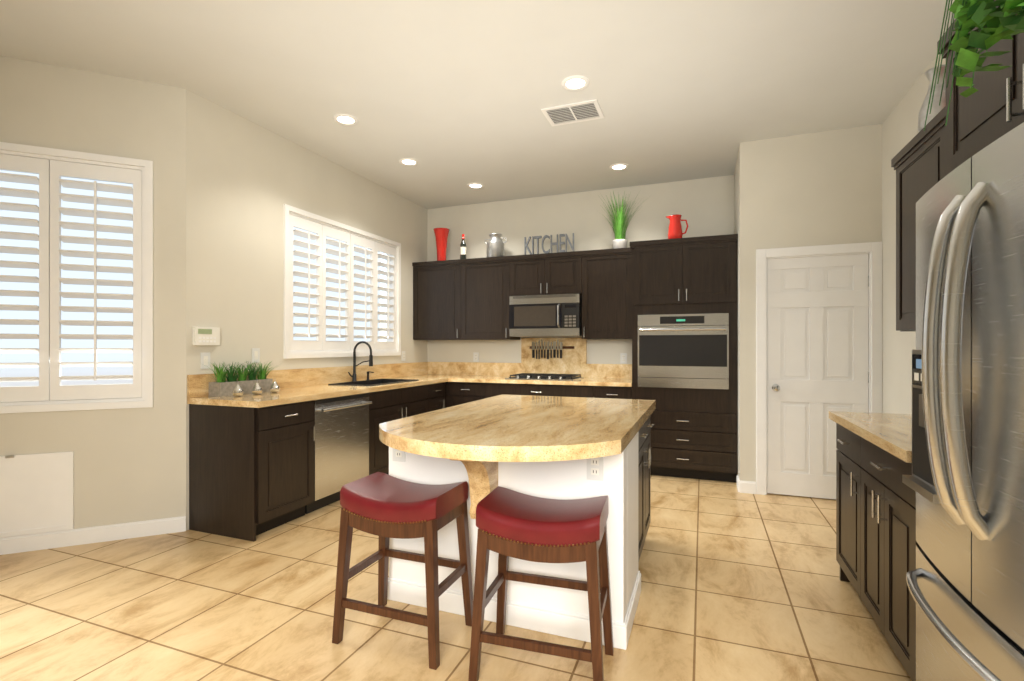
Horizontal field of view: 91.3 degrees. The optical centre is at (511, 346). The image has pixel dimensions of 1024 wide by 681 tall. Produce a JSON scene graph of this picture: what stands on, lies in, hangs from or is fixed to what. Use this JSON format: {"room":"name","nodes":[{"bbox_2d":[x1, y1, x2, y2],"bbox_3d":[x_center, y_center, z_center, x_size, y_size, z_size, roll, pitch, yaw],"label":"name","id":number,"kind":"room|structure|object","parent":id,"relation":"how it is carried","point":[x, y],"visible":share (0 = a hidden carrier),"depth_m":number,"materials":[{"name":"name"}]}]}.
{"room":"kitchen","nodes":[
{"label":"kitchen","id":0,"kind":"room"},
{"bbox_2d":[0,56,185,528],"bbox_3d":[-3.361,-0.255,3.037,2.370,3.050,0.150,0,0,-24],"label":"wall","id":1,"kind":"structure","parent":0,"point":[129,464],"depth_m":3.31,"materials":[{"name":"paint"}]},
{"bbox_2d":[0,451,73,537],"bbox_3d":[-3.080,0.915,3.071,0.610,0.499,0.018,0,0,-24],"label":"access panel","id":2,"kind":"object","parent":1,"relation":"attached to","point":[36,493],"visible":1,"depth_m":3.12,"materials":[{"name":"white paint"}]},
{"bbox_2d":[0,142,152,413],"bbox_3d":[-3.160,-0.420,3.103,1.574,1.654,0.174,0,0,-24],"label":"window shutters","id":3,"kind":"object","parent":1,"relation":"attached to","point":[51,167],"visible":1,"depth_m":3.21,"materials":[{"name":"white paint"}]},
{"bbox_2d":[0,516,185,554],"bbox_3d":[-3.296,1.219,2.977,2.300,0.102,0.014,0,0,-24],"label":"baseboard","id":4,"kind":"structure","parent":1,"relation":"attached to","point":[49,540],"depth_m":3.23,"materials":[{"name":"white paint"}]},
{"bbox_2d":[186,89,426,529],"bbox_3d":[-1.716,-0.255,5.064,0.150,3.050,3.390,0,0,21],"label":"wall","id":5,"kind":"structure","parent":0,"point":[246,180],"depth_m":3.98,"materials":[{"name":"paint"}]},
{"bbox_2d":[200,352,209,368],"bbox_3d":[-2.193,0.100,3.582,0.012,0.116,0.072,0,0,21],"label":"switch plate","id":6,"kind":"object","parent":5,"relation":"attached to","point":[204,360],"depth_m":3.58,"materials":[{"name":"white plastic"}]},
{"bbox_2d":[193,327,219,344],"bbox_3d":[-2.185,-0.075,3.579,0.029,0.130,0.190,0,0,21],"label":"keypad","id":7,"kind":"object","parent":5,"relation":"attached to","point":[206,335],"visible":1,"depth_m":3.56,"materials":[{"name":"white plastic"}]},
{"bbox_2d":[252,348,259,362],"bbox_3d":[-2.039,0.070,3.987,0.012,0.116,0.072,0,0,21],"label":"switch plate","id":8,"kind":"object","parent":5,"relation":"attached to","point":[255,351],"depth_m":3.98,"materials":[{"name":"white plastic"}]},
{"bbox_2d":[187,362,426,395],"bbox_3d":[-1.664,0.275,4.955,0.020,0.160,3.213,0,0,21],"label":"backsplash","id":9,"kind":"structure","parent":5,"relation":"attached to","point":[197,385],"depth_m":4.65,"materials":[{"name":"beige stone"}]},
{"bbox_2d":[284,204,400,358],"bbox_3d":[-1.683,-0.555,5.089,0.174,1.314,1.744,0,0,21],"label":"window shutters","id":10,"kind":"object","parent":5,"relation":"attached to","point":[322,228],"visible":0.96,"depth_m":4.90,"materials":[{"name":"white paint"}]},
{"bbox_2d":[402,351,404,360],"bbox_3d":[-1.291,0.110,5.957,0.008,0.116,0.072,0,0,21],"label":"switch plate","id":11,"kind":"object","parent":5,"relation":"attached to","point":[403,352],"depth_m":5.95,"materials":[{"name":"white plastic"}]},
{"bbox_2d":[0,475,911,680],"bbox_3d":[-1.133,1.320,2.108,6.896,0.100,8.800,0,0,21],"label":"floor","id":12,"kind":"structure","parent":0,"point":[736,585],"depth_m":2.38,"materials":[{"name":"tile"}]},
{"bbox_2d":[189,400,314,541],"bbox_3d":[-1.858,0.833,3.606,0.618,0.875,0.524,0,0,21],"label":"base cabinet","id":13,"kind":"object","parent":12,"relation":"on","point":[251,466],"depth_m":3.39,"materials":[{"name":"brown wood"}]},
{"bbox_2d":[187,376,446,407],"bbox_3d":[-1.483,0.375,4.550,0.648,0.040,2.584,0,0,21],"label":"countertop","id":14,"kind":"structure","parent":13,"relation":"on","point":[313,391],"depth_m":3.93,"materials":[{"name":"beige stone"}]},
{"bbox_2d":[232,384,243,396],"bbox_3d":[-1.955,0.302,3.566,0.074,0.105,0.074,0,0,21],"label":"pear","id":15,"kind":"object","parent":14,"relation":"on","point":[237,390],"visible":1,"depth_m":3.54,"materials":[{"name":"silver metal"}]},
{"bbox_2d":[209,361,275,396],"bbox_3d":[-1.966,0.231,3.757,0.257,0.247,0.713,0,0,21],"label":"planter","id":16,"kind":"object","parent":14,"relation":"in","point":[220,387],"visible":0.96,"depth_m":3.70,"materials":[{"name":"stone"}]},
{"bbox_2d":[252,380,262,393],"bbox_3d":[-1.896,0.302,3.720,0.074,0.105,0.074,0,0,21],"label":"pear","id":17,"kind":"object","parent":14,"relation":"on","point":[256,388],"visible":1,"depth_m":3.70,"materials":[{"name":"silver metal"}]},
{"bbox_2d":[270,381,279,392],"bbox_3d":[-1.837,0.302,3.875,0.074,0.105,0.074,0,0,21],"label":"pear","id":18,"kind":"object","parent":14,"relation":"on","point":[274,387],"visible":1,"depth_m":3.85,"materials":[{"name":"silver metal"}]},
{"bbox_2d":[348,341,373,380],"bbox_3d":[-1.472,0.149,5.075,0.247,0.411,0.332,0,0,21],"label":"faucet","id":19,"kind":"object","parent":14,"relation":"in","point":[370,361],"visible":0.9,"depth_m":5.02,"materials":[{"name":"silver metal"}]},
{"bbox_2d":[305,393,371,513],"bbox_3d":[-1.612,0.836,4.142,0.651,0.868,0.648,0,0,21],"label":"dishwasher","id":20,"kind":"object","parent":12,"relation":"on","point":[341,446],"visible":0.58,"depth_m":3.99,"materials":[{"name":"silver metal"}]},
{"bbox_2d":[331,380,434,474],"bbox_3d":[-1.343,0.833,4.960,0.618,0.875,1.066,0,0,21],"label":"base cabinet","id":21,"kind":"object","parent":12,"relation":"on","point":[399,403],"depth_m":4.63,"materials":[{"name":"brown wood"}]},
{"bbox_2d":[332,472,472,669],"bbox_3d":[-0.472,0.938,2.220,0.508,0.665,0.358,0,0,21],"label":"stool","id":22,"kind":"object","parent":12,"relation":"on","point":[384,507],"visible":1,"depth_m":2.13,"materials":[{"name":"brown wood"}]},
{"bbox_2d":[435,384,442,409],"bbox_3d":[-1.126,0.833,5.529,0.618,0.875,0.376,0,0,21],"label":"base cabinet","id":23,"kind":"object","parent":12,"relation":"on","point":[438,387],"depth_m":5.50,"materials":[{"name":"brown wood"}]},
{"bbox_2d":[443,380,490,407],"bbox_3d":[-0.377,0.830,5.864,0.532,0.880,0.638,0,0,21],"label":"base cabinet","id":24,"kind":"object","parent":12,"relation":"on","point":[456,392],"depth_m":5.60,"materials":[{"name":"brown wood"}]},
{"bbox_2d":[379,394,655,649],"bbox_3d":[0.077,0.812,2.686,1.194,0.915,1.820,0,0,21],"label":"kitchen island","id":25,"kind":"object","parent":12,"relation":"on","point":[558,447],"visible":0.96,"depth_m":2.25,"materials":[{"name":"white wood"}]},
{"bbox_2d":[468,486,613,680],"bbox_3d":[0.129,0.937,1.986,0.507,0.664,0.357,0,0,17],"label":"stool","id":26,"kind":"object","parent":12,"relation":"on","point":[514,524],"visible":1,"depth_m":1.88,"materials":[{"name":"brown wood"}]},
{"bbox_2d":[491,380,598,397],"bbox_3d":[0.379,0.830,5.576,1.313,0.880,0.638,0,0,21],"label":"base cabinet","id":27,"kind":"object","parent":12,"relation":"on","point":[498,387],"depth_m":5.28,"materials":[{"name":"brown wood"}]},
{"bbox_2d":[427,372,634,383],"bbox_3d":[0.040,0.375,5.700,2.676,0.040,0.648,0,0,21],"label":"countertop","id":28,"kind":"structure","parent":27,"relation":"on","point":[587,379],"depth_m":5.30,"materials":[{"name":"beige stone"}]},
{"bbox_2d":[505,373,583,380],"bbox_3d":[0.367,0.333,5.561,0.760,0.042,0.520,0,0,21],"label":"cooktop","id":29,"kind":"object","parent":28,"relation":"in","point":[543,376],"visible":1,"depth_m":5.42,"materials":[{"name":"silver metal"}]},
{"bbox_2d":[599,380,637,398],"bbox_3d":[1.095,0.830,5.304,0.445,0.880,0.638,0,0,21],"label":"base cabinet","id":30,"kind":"object","parent":12,"relation":"on","point":[615,391],"depth_m":4.99,"materials":[{"name":"brown wood"}]},
{"bbox_2d":[635,384,736,481],"bbox_3d":[1.712,0.830,5.069,1.010,0.880,0.638,0,0,21],"label":"base cabinet","id":31,"kind":"object","parent":12,"relation":"on","point":[693,432],"depth_m":4.74,"materials":[{"name":"brown wood"}]},
{"bbox_2d":[832,420,850,582],"bbox_3d":[1.982,0.833,2.372,0.658,0.875,0.525,0,0,21],"label":"base cabinet","id":32,"kind":"object","parent":12,"relation":"on","point":[843,438],"depth_m":2.59,"materials":[{"name":"brown wood"}]},
{"bbox_2d":[851,432,918,680],"bbox_3d":[1.806,0.833,1.910,0.658,0.875,0.692,0,0,21],"label":"base cabinet","id":33,"kind":"object","parent":12,"relation":"on","point":[883,508],"depth_m":1.99,"materials":[{"name":"brown wood"}]},
{"bbox_2d":[829,412,911,463],"bbox_3d":[1.866,0.375,2.109,0.688,0.040,1.124,0,0,21],"label":"countertop","id":34,"kind":"structure","parent":33,"relation":"on","point":[892,433],"depth_m":2.20,"materials":[{"name":"beige stone"}]},
{"bbox_2d":[902,122,1023,680],"bbox_3d":[1.454,0.393,1.171,0.774,1.755,0.910,0,0,21],"label":"refrigerator","id":35,"kind":"object","parent":12,"relation":"on","point":[965,577],"visible":1,"depth_m":1.23,"materials":[{"name":"silver metal"}]},
{"bbox_2d":[0,0,954,208],"bbox_3d":[-1.133,-1.830,2.108,6.896,0.100,8.800,0,0,21],"label":"ceiling","id":36,"kind":"structure","parent":0,"point":[453,97],"depth_m":3.22,"materials":[{"name":"paint"}]},
{"bbox_2d":[333,114,357,124],"bbox_3d":[-1.302,-1.775,3.917,0.190,0.008,0.190,0,0,21],"label":"recessed light","id":37,"kind":"object","parent":36,"relation":"in","point":[345,119],"visible":1,"depth_m":3.91,"materials":[{"name":"white paint"}]},
{"bbox_2d":[399,158,418,165],"bbox_3d":[-0.992,-1.775,4.815,0.190,0.008,0.190,0,0,21],"label":"recessed light","id":38,"kind":"object","parent":36,"relation":"in","point":[410,162],"visible":0.96,"depth_m":4.80,"materials":[{"name":"white paint"}]},
{"bbox_2d":[467,183,483,188],"bbox_3d":[-0.402,-1.775,5.522,0.190,0.008,0.190,0,0,21],"label":"recessed light","id":39,"kind":"object","parent":36,"relation":"in","point":[474,185],"visible":0.98,"depth_m":5.51,"materials":[{"name":"white paint"}]},
{"bbox_2d":[541,99,603,125],"bbox_3d":[0.466,-1.774,3.811,0.420,0.012,0.300,0,0,21],"label":"ceiling vent","id":40,"kind":"object","parent":36,"relation":"in","point":[574,113],"visible":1,"depth_m":3.80,"materials":[{"name":"white metal"}]},
{"bbox_2d":[561,75,589,90],"bbox_3d":[0.428,-1.775,3.376,0.190,0.008,0.190,0,0,21],"label":"recessed light","id":41,"kind":"object","parent":36,"relation":"in","point":[575,83],"visible":1,"depth_m":3.37,"materials":[{"name":"white paint"}]},
{"bbox_2d":[609,163,628,170],"bbox_3d":[1.058,-1.775,4.944,0.190,0.008,0.190,0,0,21],"label":"recessed light","id":42,"kind":"object","parent":36,"relation":"in","point":[618,166],"visible":1,"depth_m":4.93,"materials":[{"name":"white paint"}]},
{"bbox_2d":[427,175,733,363],"bbox_3d":[1.113,-0.255,5.721,4.970,3.050,0.150,0,0,21],"label":"wall","id":43,"kind":"structure","parent":0,"point":[704,207],"depth_m":5.78,"materials":[{"name":"paint"}]},
{"bbox_2d":[412,260,466,339],"bbox_3d":[-0.823,-0.551,6.189,0.715,0.938,0.348,0,0,21],"label":"upper cabinet","id":44,"kind":"object","parent":43,"relation":"attached to","point":[439,287],"depth_m":6.02,"materials":[{"name":"brown wood"}]},
{"bbox_2d":[433,228,449,260],"bbox_3d":[-0.862,-1.234,6.125,0.200,0.400,0.200,0,0,21],"label":"decorative vase","id":45,"kind":"object","parent":44,"relation":"on","point":[441,236],"visible":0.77,"depth_m":6.07,"materials":[{"name":"ceramic"}]},
{"bbox_2d":[460,234,465,258],"bbox_3d":[-0.582,-1.187,5.965,0.075,0.306,0.075,0,0,21],"label":"wine bottle","id":46,"kind":"object","parent":44,"relation":"on","point":[463,250],"visible":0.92,"depth_m":5.93,"materials":[{"name":"black glass"}]},
{"bbox_2d":[473,352,478,361],"bbox_3d":[-0.448,0.130,6.230,0.072,0.116,0.008,0,0,21],"label":"electrical outlet","id":47,"kind":"object","parent":43,"relation":"attached to","point":[475,354],"depth_m":6.23,"materials":[{"name":"white plastic"}]},
{"bbox_2d":[467,256,518,339],"bbox_3d":[-0.279,-0.551,5.982,0.677,0.938,0.348,0,0,21],"label":"upper cabinet","id":48,"kind":"object","parent":43,"relation":"attached to","point":[488,278],"depth_m":5.79,"materials":[{"name":"brown wood"}]},
{"bbox_2d":[485,233,506,256],"bbox_3d":[-0.194,-1.177,5.886,0.280,0.287,0.210,0,0,21],"label":"milk can","id":49,"kind":"object","parent":48,"relation":"on","point":[495,245],"visible":0.85,"depth_m":5.81,"materials":[{"name":"metal"}]},
{"bbox_2d":[427,337,637,379],"bbox_3d":[0.152,0.125,5.993,2.676,0.460,0.020,0,0,21],"label":"backsplash","id":50,"kind":"structure","parent":43,"relation":"attached to","point":[573,361],"depth_m":5.88,"materials":[{"name":"beige stone"}]},
{"bbox_2d":[511,252,582,295],"bbox_3d":[0.425,-0.797,5.714,0.830,0.445,0.348,0,0,21],"label":"upper cabinet","id":51,"kind":"object","parent":43,"relation":"attached to","point":[560,272],"depth_m":5.54,"materials":[{"name":"brown wood"}]},
{"bbox_2d":[509,294,581,336],"bbox_3d":[0.406,-0.342,5.660,0.802,0.452,0.462,0,0,21],"label":"microwave","id":52,"kind":"object","parent":51,"relation":"attached to","point":[558,315],"visible":0.98,"depth_m":5.49,"materials":[{"name":"silver metal"}]},
{"bbox_2d":[524,233,573,254],"bbox_3d":[0.410,-1.137,5.555,0.570,0.205,0.024,0,0,21],"label":"kitchen sign","id":53,"kind":"object","parent":51,"relation":"on","point":[551,243],"visible":0.94,"depth_m":5.54,"materials":[{"name":"metal"}]},
{"bbox_2d":[530,339,573,358],"bbox_3d":[0.462,0.030,5.850,0.540,0.232,0.026,0,0,21],"label":"rack","id":54,"kind":"object","parent":43,"relation":"attached to","point":[533,347],"visible":0.94,"depth_m":5.85,"materials":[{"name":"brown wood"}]},
{"bbox_2d":[579,248,638,339],"bbox_3d":[1.079,-0.551,5.465,0.568,0.938,0.348,0,0,21],"label":"upper cabinet","id":55,"kind":"object","parent":43,"relation":"attached to","point":[606,298],"depth_m":5.30,"materials":[{"name":"brown wood"}]},
{"bbox_2d":[620,353,626,363],"bbox_3d":[1.247,0.130,5.584,0.072,0.116,0.008,0,0,21],"label":"electrical outlet","id":56,"kind":"object","parent":43,"relation":"attached to","point":[623,357],"depth_m":5.58,"materials":[{"name":"white plastic"}]},
{"bbox_2d":[631,234,737,319],"bbox_3d":[1.739,-0.662,5.058,0.952,0.715,0.638,0,0,21],"label":"upper cabinet","id":57,"kind":"object","parent":43,"relation":"attached to","point":[690,275],"depth_m":4.75,"materials":[{"name":"brown wood"}]},
{"bbox_2d":[600,192,646,248],"bbox_3d":[1.180,-1.329,5.312,0.586,0.591,0.526,0,0,21],"label":"potted plant","id":58,"kind":"object","parent":57,"relation":"on","point":[619,241],"visible":1,"depth_m":5.30,"materials":[{"name":"green plant"}]},
{"bbox_2d":[666,214,687,238],"bbox_3d":[1.620,-1.159,4.912,0.213,0.250,0.140,0,0,21],"label":"pitcher","id":59,"kind":"object","parent":57,"relation":"on","point":[675,229],"visible":0.94,"depth_m":4.87,"materials":[{"name":"ceramic"}]},
{"bbox_2d":[638,313,728,388],"bbox_3d":[1.705,0.043,4.993,0.819,0.703,0.647,0,0,21],"label":"wall oven","id":60,"kind":"object","parent":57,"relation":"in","point":[683,350],"visible":1,"depth_m":4.74,"materials":[{"name":"silver metal"}]},
{"bbox_2d":[734,150,738,475],"bbox_3d":[2.236,-0.255,4.806,0.150,3.050,0.760,0,0,21],"label":"wall","id":61,"kind":"structure","parent":0,"point":[736,201],"depth_m":4.65,"materials":[{"name":"paint"}]},
{"bbox_2d":[736,475,739,491],"bbox_3d":[2.020,1.219,4.468,0.014,0.102,0.215,0,0,21],"label":"baseboard","id":62,"kind":"structure","parent":61,"relation":"attached to","point":[738,482],"depth_m":4.43,"materials":[{"name":"white paint"}]},
{"bbox_2d":[739,124,881,481],"bbox_3d":[2.493,-0.255,4.237,1.035,3.050,0.120,0,0,21],"label":"wall","id":63,"kind":"structure","parent":0,"point":[817,188],"depth_m":4.22,"materials":[{"name":"paint"}]},
{"bbox_2d":[740,481,755,493],"bbox_3d":[2.044,1.219,4.336,0.126,0.102,0.014,0,0,21],"label":"baseboard","id":64,"kind":"structure","parent":63,"relation":"attached to","point":[749,487],"depth_m":4.33,"materials":[{"name":"white paint"}]},
{"bbox_2d":[767,254,868,499],"bbox_3d":[2.540,0.251,4.157,0.746,2.022,0.107,0,0,21],"label":"pantry door","id":65,"kind":"structure","parent":63,"relation":"in","point":[817,339],"depth_m":4.19,"materials":[{"name":"white paint"}]},
{"bbox_2d":[756,242,881,494],"bbox_3d":[2.550,0.216,4.206,0.905,2.107,0.138,0,0,21],"label":"door frame","id":66,"kind":"structure","parent":63,"relation":"attached to","point":[873,250],"depth_m":4.18,"materials":[{"name":"white paint"}]},
{"bbox_2d":[882,54,945,413],"bbox_3d":[1.906,-0.255,1.031,0.150,3.050,8.350,0,0,21],"label":"wall","id":67,"kind":"structure","parent":0,"point":[900,132],"depth_m":3.75,"materials":[{"name":"paint"}]},
{"bbox_2d":[891,113,938,331],"bbox_3d":[2.049,-0.551,2.111,0.348,0.938,1.210,0,0,21],"label":"upper cabinet","id":68,"kind":"object","parent":67,"relation":"attached to","point":[916,166],"depth_m":2.55,"materials":[{"name":"brown wood"}]},
{"bbox_2d":[917,64,945,131],"bbox_3d":[2.182,-1.224,2.558,0.170,0.380,0.170,0,0,21],"label":"vase","id":69,"kind":"object","parent":68,"relation":"on","point":[936,108],"visible":0.33,"depth_m":2.53,"materials":[{"name":"glass"}]},
{"bbox_2d":[939,0,1023,180],"bbox_3d":[1.552,-0.790,1.131,0.578,0.460,0.940,0,0,21],"label":"upper cabinet","id":70,"kind":"object","parent":67,"relation":"attached to","point":[975,121],"depth_m":1.46,"materials":[{"name":"brown wood"}]},
{"bbox_2d":[924,0,1023,130],"bbox_3d":[1.372,-0.975,1.094,0.732,0.881,0.717,0,0,21],"label":"trailing plant","id":71,"kind":"object","parent":70,"relation":"on","point":[1003,21],"visible":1,"depth_m":1.13,"materials":[{"name":"green plant"}]},
{"label":"outside","id":72,"kind":"structure","parent":0,"visible":0},
{"bbox_2d":[0,170,132,386],"bbox_3d":[-3.443,-0.280,3.735,2.890,3.300,0.010,0,0,-24],"label":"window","id":73,"kind":"structure","parent":72,"point":[65,357],"depth_m":3.79,"materials":[{"name":"white"}]},
{"bbox_2d":[293,227,379,350],"bbox_3d":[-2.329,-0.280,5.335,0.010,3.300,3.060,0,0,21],"label":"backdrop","id":74,"kind":"structure","parent":72,"point":[313,310],"depth_m":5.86,"materials":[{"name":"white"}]}
]}

